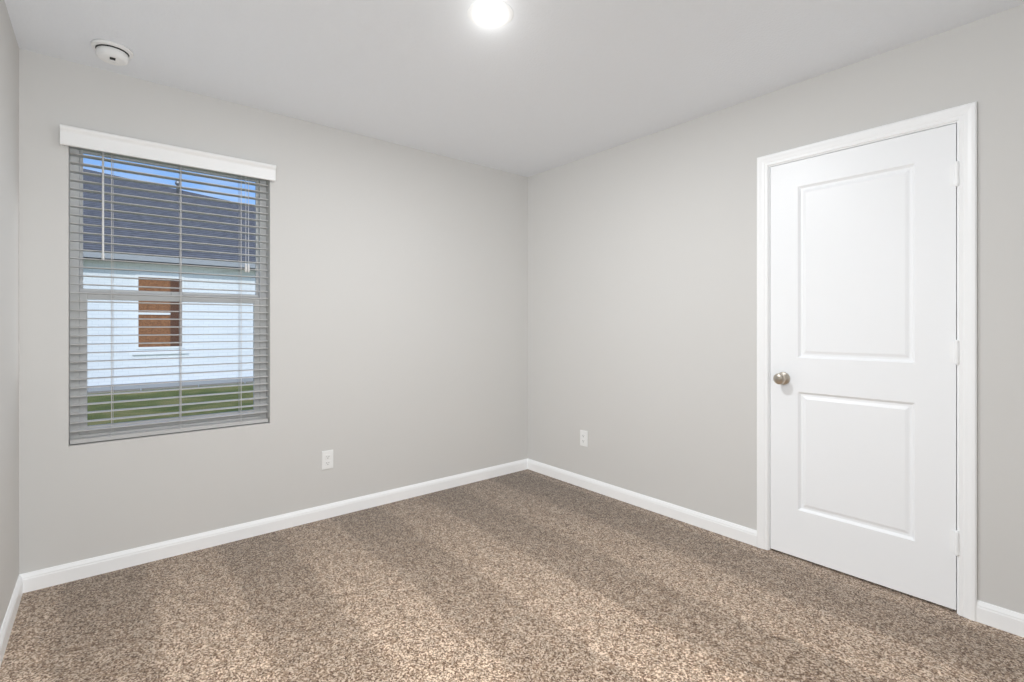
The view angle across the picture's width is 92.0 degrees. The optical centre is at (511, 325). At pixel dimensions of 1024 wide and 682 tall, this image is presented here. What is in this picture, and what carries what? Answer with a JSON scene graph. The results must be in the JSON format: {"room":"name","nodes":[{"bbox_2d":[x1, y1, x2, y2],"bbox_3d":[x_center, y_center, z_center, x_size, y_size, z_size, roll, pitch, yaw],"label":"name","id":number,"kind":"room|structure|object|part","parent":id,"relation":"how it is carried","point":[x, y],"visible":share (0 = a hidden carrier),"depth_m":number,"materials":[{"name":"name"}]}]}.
{"room":"empty bedroom","nodes":[
{"label":"empty bedroom","id":0,"kind":"room"},
{"bbox_2d":[0,0,18,628],"bbox_3d":[-1.104,-0.020,0.767,0.140,2.440,3.640,0,0,-40],"label":"wall","id":1,"kind":"structure","parent":0,"point":[9,310],"depth_m":1.99,"materials":[{"name":"grey paint"}]},
{"bbox_2d":[0,573,27,666],"bbox_3d":[-1.089,1.158,0.870,0.013,0.084,3.500,0,0,-39],"label":"baseboard","id":2,"kind":"structure","parent":1,"relation":"attached to","point":[21,586],"depth_m":1.97,"materials":[{"name":"white paint"}]},
{"bbox_2d":[19,48,527,573],"bbox_3d":[-1.082,-0.020,3.235,3.313,2.440,0.140,0,0,-40],"label":"wall","id":3,"kind":"structure","parent":0,"point":[397,314],"depth_m":3.00,"materials":[{"name":"grey paint"}]},
{"bbox_2d":[70,148,265,438],"bbox_3d":[-1.811,-0.165,2.680,0.873,1.470,0.061,0,0,-40],"label":"window","id":4,"kind":"structure","parent":3,"relation":"in","point":[81,331],"depth_m":2.57,"materials":[{"name":"white plastic"}]},
{"bbox_2d":[70,146,267,443],"bbox_3d":[-1.773,-0.167,2.635,0.865,1.462,0.058,0,0,-40],"label":"window blinds","id":5,"kind":"object","parent":4,"relation":"attached to","point":[180,428],"visible":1,"depth_m":2.60,"materials":[{"name":"white plastic"}]},
{"bbox_2d":[102,152,104,259],"bbox_3d":[-1.990,-0.582,2.407,0.011,0.535,0.012,0,0,-39],"label":"blind cord","id":6,"kind":"object","parent":5,"relation":"hanging from","point":[103,255],"depth_m":2.40,"materials":[{"name":"white plastic"}]},
{"bbox_2d":[245,177,249,272],"bbox_3d":[-1.504,-0.575,2.811,0.028,0.550,0.014,0,0,-39],"label":"blind cord","id":7,"kind":"object","parent":5,"relation":"hanging from","point":[247,268],"depth_m":2.81,"materials":[{"name":"white fabric"}]},
{"bbox_2d":[60,124,275,181],"bbox_3d":[-1.730,-0.879,2.578,0.923,0.088,0.048,0,0,-40],"label":"window valance","id":8,"kind":"object","parent":3,"relation":"attached to","point":[72,136],"visible":0.94,"depth_m":2.52,"materials":[{"name":"white paint"}]},
{"bbox_2d":[28,459,527,591],"bbox_3d":[-1.022,1.158,3.185,3.003,0.084,0.013,0,0,-39],"label":"baseboard","id":9,"kind":"structure","parent":3,"relation":"attached to","point":[60,574],"depth_m":2.77,"materials":[{"name":"white paint"}]},
{"bbox_2d":[322,450,332,469],"bbox_3d":[-1.149,0.839,3.084,0.070,0.115,0.008,0,0,-40],"label":"outlet","id":10,"kind":"object","parent":3,"relation":"attached to","point":[327,459],"visible":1,"depth_m":3.08,"materials":[{"name":"white plastic"}]},
{"bbox_2d":[0,469,1023,681],"bbox_3d":[0.095,1.300,1.846,3.363,0.200,3.780,0,0,-40],"label":"floor","id":11,"kind":"structure","parent":0,"point":[527,575],"depth_m":2.07,"materials":[{"name":"beige carpet"}]},
{"bbox_2d":[4,0,1023,176],"bbox_3d":[0.076,-1.315,1.830,3.313,0.150,3.780,0,0,-40],"label":"ceiling","id":12,"kind":"structure","parent":0,"point":[532,88],"depth_m":2.27,"materials":[{"name":"white paint"}]},
{"bbox_2d":[91,39,133,65],"bbox_3d":[-1.792,-1.211,2.219,0.150,0.058,0.150,0,0,-40],"label":"smoke detector","id":13,"kind":"object","parent":12,"relation":"attached to","point":[112,52],"visible":1,"depth_m":2.19,"materials":[{"name":"white plastic"}]},
{"bbox_2d":[467,0,512,27],"bbox_3d":[-0.086,-1.236,1.969,0.184,0.008,0.184,0,0,-40],"label":"recessed light","id":14,"kind":"object","parent":12,"relation":"in","point":[490,13],"visible":1,"depth_m":1.96,"materials":[{"name":"white plastic"}]},
{"bbox_2d":[528,4,1023,613],"bbox_3d":[1.344,-0.020,2.785,0.140,2.440,3.640,0,0,-40],"label":"wall","id":15,"kind":"structure","parent":0,"point":[642,312],"depth_m":2.89,"materials":[{"name":"grey paint"}]},
{"bbox_2d":[580,430,587,446],"bbox_3d":[0.530,0.836,3.657,0.008,0.115,0.070,0,0,-40],"label":"outlet","id":16,"kind":"object","parent":15,"relation":"attached to","point":[583,438],"visible":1,"depth_m":3.65,"materials":[{"name":"white plastic"}]},
{"bbox_2d":[528,459,756,546],"bbox_3d":[0.738,1.158,3.400,0.013,0.084,1.860,0,0,-39],"label":"baseboard","id":17,"kind":"structure","parent":15,"relation":"attached to","point":[713,524],"depth_m":3.18,"materials":[{"name":"white paint"}]},
{"bbox_2d":[770,123,958,609],"bbox_3d":[1.605,0.173,2.334,0.102,2.030,0.758,0,0,-40],"label":"door","id":18,"kind":"structure","parent":15,"relation":"in","point":[863,368],"depth_m":2.30,"materials":[{"name":"white paint"}]},
{"bbox_3d":[1.393,0.277,2.565,0.068,0.066,0.066,0,0,-40],"label":"knob","id":19,"kind":"part","parent":18,"relation":"part of","materials":[{"name":"silver metal"}]},
{"bbox_3d":[1.842,0.904,2.059,0.017,0.104,0.033,0,0,-40],"label":"door hinge","id":20,"kind":"part","parent":18,"relation":"part of","materials":[{"name":"white metal"}]},
{"bbox_3d":[1.842,0.112,2.059,0.017,0.104,0.033,0,0,-40],"label":"door hinge","id":21,"kind":"part","parent":18,"relation":"part of","materials":[{"name":"white metal"}]},
{"bbox_3d":[1.842,-0.628,2.059,0.017,0.104,0.033,0,0,-40],"label":"door hinge","id":22,"kind":"part","parent":18,"relation":"part of","materials":[{"name":"white metal"}]},
{"bbox_2d":[757,101,976,621],"bbox_3d":[1.653,0.146,2.382,0.136,2.107,0.875,0,0,-40],"label":"door frame","id":23,"kind":"structure","parent":15,"relation":"attached to","point":[965,116],"depth_m":2.05,"materials":[{"name":"white paint"}]},
{"bbox_2d":[977,600,1023,637],"bbox_3d":[2.114,1.158,1.731,0.013,0.084,0.715,0,0,-39],"label":"baseboard","id":24,"kind":"structure","parent":15,"relation":"attached to","point":[1001,618],"depth_m":1.95,"materials":[{"name":"white paint"}]},
{"label":"outside","id":25,"kind":"structure","parent":0,"visible":0},
{"bbox_2d":[87,383,252,425],"bbox_3d":[-13.430,1.450,18.974,64.000,0.100,39.860,0,0,-40],"label":"lawn","id":26,"kind":"structure","parent":25,"point":[120,405],"depth_m":8.85,"materials":[{"name":"green plant"}]},
{"bbox_2d":[83,260,254,385],"bbox_3d":[-7.407,-0.085,11.667,32.000,2.970,0.200,0,0,-40],"label":"wall","id":27,"kind":"structure","parent":26,"relation":"on","point":[132,331],"depth_m":11.28,"materials":[{"name":"white wood"}]},
{"bbox_2d":[132,275,187,354],"bbox_3d":[-7.884,-0.230,11.105,1.020,1.760,0.060,0,0,-40],"label":"neighbor window","id":28,"kind":"structure","parent":27,"relation":"attached to","point":[160,315],"depth_m":11.09,"materials":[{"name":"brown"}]},
{"bbox_2d":[83,169,254,261],"bbox_3d":[-10.494,-4.177,15.412,32.000,5.825,11.649,0,0,-40],"label":"neighbor roof","id":29,"kind":"structure","parent":27,"relation":"on","point":[107,239],"depth_m":12.69,"materials":[{"name":"grey"}]},
{"bbox_2d":[83,251,254,270],"bbox_3d":[-7.210,-1.445,11.428,32.000,0.170,0.420,0,0,-40],"label":"roof fascia","id":30,"kind":"object","parent":29,"relation":"attached to","point":[122,257],"depth_m":10.82,"materials":[{"name":"grey"}]},
{"bbox_2d":[175,181,178,192],"bbox_3d":[-10.318,-4.100,15.293,0.170,0.760,0.170,0,0,-40],"label":"roof vent","id":31,"kind":"object","parent":29,"relation":"on","point":[177,184],"depth_m":15.24,"materials":[{"name":"silver metal"}]},
{"bbox_2d":[87,381,252,393],"bbox_3d":[-7.232,1.394,11.455,32.000,0.012,0.350,0,0,-40],"label":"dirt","id":32,"kind":"object","parent":26,"relation":"on","point":[124,390],"depth_m":11.03,"materials":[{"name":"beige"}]},
{"bbox_2d":[87,376,252,391],"bbox_3d":[-7.337,1.335,11.582,32.000,0.130,0.020,0,0,-40],"label":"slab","id":33,"kind":"object","parent":26,"relation":"on","point":[162,385],"depth_m":11.15,"materials":[{"name":"grey"}]},
{"bbox_2d":[140,378,245,390],"bbox_3d":[-7.595,1.320,10.874,3.124,0.160,0.025,0,0,-40],"label":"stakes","id":34,"kind":"object","parent":26,"relation":"on","point":[198,384],"depth_m":11.24,"materials":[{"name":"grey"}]}
]}

